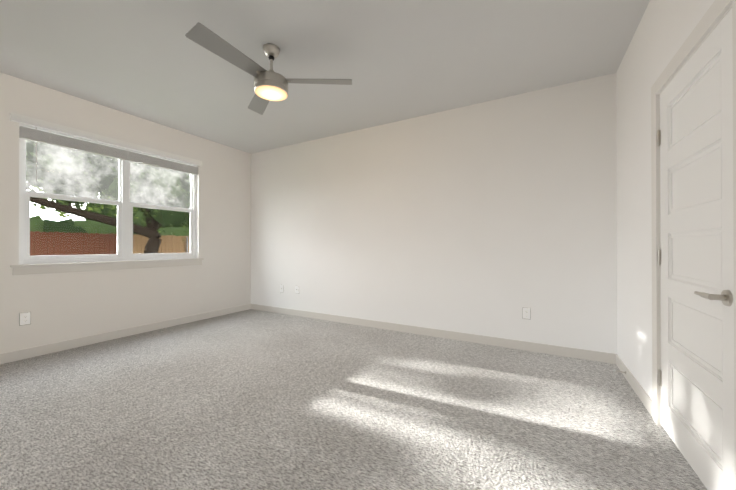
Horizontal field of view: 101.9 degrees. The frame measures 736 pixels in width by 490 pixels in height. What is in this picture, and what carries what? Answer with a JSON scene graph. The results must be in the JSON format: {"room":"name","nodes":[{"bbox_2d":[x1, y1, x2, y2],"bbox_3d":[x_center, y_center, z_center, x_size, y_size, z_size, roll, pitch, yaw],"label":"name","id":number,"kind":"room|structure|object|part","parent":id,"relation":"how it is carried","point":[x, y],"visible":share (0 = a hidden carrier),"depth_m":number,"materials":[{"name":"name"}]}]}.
{"room":"empty bedroom","nodes":[
{"label":"empty bedroom","id":0,"kind":"room"},
{"bbox_2d":[0,72,250,353],"bbox_3d":[-3.213,-0.250,3.388,0.160,2.740,4.720,0,0,29],"label":"wall","id":1,"kind":"structure","parent":0,"point":[63,306],"depth_m":3.60,"materials":[{"name":"paint"}]},
{"bbox_2d":[19,312,30,325],"bbox_3d":[-3.370,0.726,2.932,0.009,0.122,0.076,0,0,29],"label":"outlet","id":2,"kind":"object","parent":1,"relation":"attached to","point":[24,318],"visible":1,"depth_m":2.93,"materials":[{"name":"white plastic"}]},
{"bbox_2d":[10,123,203,274],"bbox_3d":[-3.002,-0.465,3.702,0.164,1.517,1.890,0,0,29],"label":"window","id":3,"kind":"structure","parent":1,"relation":"in","point":[125,232],"depth_m":3.55,"materials":[{"name":"white plastic"}]},
{"bbox_2d":[10,112,201,181],"bbox_3d":[-2.974,-0.943,3.668,0.096,0.627,1.865,0,0,29],"label":"window blind","id":4,"kind":"object","parent":3,"relation":"attached to","point":[36,135],"visible":0.96,"depth_m":3.41,"materials":[{"name":"white plastic"}]},
{"bbox_2d":[0,304,251,363],"bbox_3d":[-3.134,1.072,3.344,0.015,0.095,4.350,0,0,29],"label":"baseboard","id":5,"kind":"structure","parent":1,"relation":"attached to","point":[13,356],"depth_m":3.48,"materials":[{"name":"white paint"}]},
{"bbox_2d":[0,0,649,153],"bbox_3d":[-0.940,-1.675,2.123,5.370,0.100,4.720,0,0,29],"label":"ceiling","id":6,"kind":"structure","parent":0,"point":[393,60],"depth_m":2.54,"materials":[{"name":"paint"}]},
{"bbox_2d":[185,22,351,114],"bbox_3d":[-0.868,-1.431,2.353,1.219,0.388,1.066,0,0,29],"label":"fan","id":7,"kind":"object","parent":6,"relation":"hanging from","point":[270,85],"visible":1,"depth_m":2.35,"materials":[{"name":"silver metal"}]},
{"bbox_2d":[0,309,706,489],"bbox_3d":[-0.940,1.165,2.111,5.370,0.100,4.720,0,0,29],"label":"floor","id":8,"kind":"structure","parent":0,"point":[250,399],"depth_m":1.94,"materials":[{"name":"carpet"}]},
{"bbox_2d":[251,73,616,353],"bbox_3d":[0.173,-0.247,4.107,5.050,2.740,0.160,0,0,29],"label":"wall","id":9,"kind":"structure","parent":0,"point":[492,218],"depth_m":3.50,"materials":[{"name":"paint"}]},
{"bbox_2d":[252,304,611,363],"bbox_3d":[0.131,1.075,4.025,5.050,0.095,0.013,0,0,29],"label":"baseboard","id":10,"kind":"structure","parent":9,"relation":"attached to","point":[598,356],"depth_m":3.50,"materials":[{"name":"white paint"}]},
{"bbox_2d":[523,307,530,319],"bbox_3d":[1.681,0.726,3.162,0.076,0.122,0.009,0,0,29],"label":"electrical outlet","id":11,"kind":"object","parent":9,"relation":"attached to","point":[526,313],"visible":1,"depth_m":3.16,"materials":[{"name":"white plastic"}]},
{"bbox_2d":[616,0,714,398],"bbox_3d":[1.334,-0.261,0.845,0.160,2.740,4.720,0,0,29],"label":"wall","id":12,"kind":"structure","parent":0,"point":[664,29],"depth_m":2.19,"materials":[{"name":"paint"}]},
{"bbox_2d":[612,353,651,415],"bbox_3d":[2.075,1.068,2.346,0.015,0.095,1.006,0,0,29],"label":"baseboard","id":13,"kind":"structure","parent":12,"relation":"attached to","point":[638,389],"depth_m":2.27,"materials":[{"name":"white paint"}]},
{"bbox_2d":[651,0,735,489],"bbox_3d":[1.665,0.047,1.437,0.194,2.129,0.988,0,0,29],"label":"door frame","id":14,"kind":"structure","parent":12,"relation":"attached to","point":[712,18],"depth_m":1.82,"materials":[{"name":"white paint"}]},
{"bbox_2d":[657,8,734,489],"bbox_3d":[1.587,0.087,1.489,0.097,2.020,0.814,0,0,29],"label":"door","id":15,"kind":"structure","parent":12,"relation":"in","point":[697,254],"depth_m":1.40,"materials":[{"name":"white paint"}]},
{"bbox_3d":[1.581,0.077,1.514,0.061,1.569,0.777,0,0,29],"label":"door hardware","id":16,"kind":"part","parent":15,"relation":"part of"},
{"label":"outside","id":17,"kind":"structure","parent":0,"visible":0},
{"bbox_2d":[26,140,189,255],"bbox_3d":[-4.218,-2.037,1.437,120.000,6.836,120.000,0,0,29],"label":"garden","id":18,"kind":"object","parent":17,"point":[143,216],"depth_m":9.65,"materials":[{"name":"green plant"}]}
]}

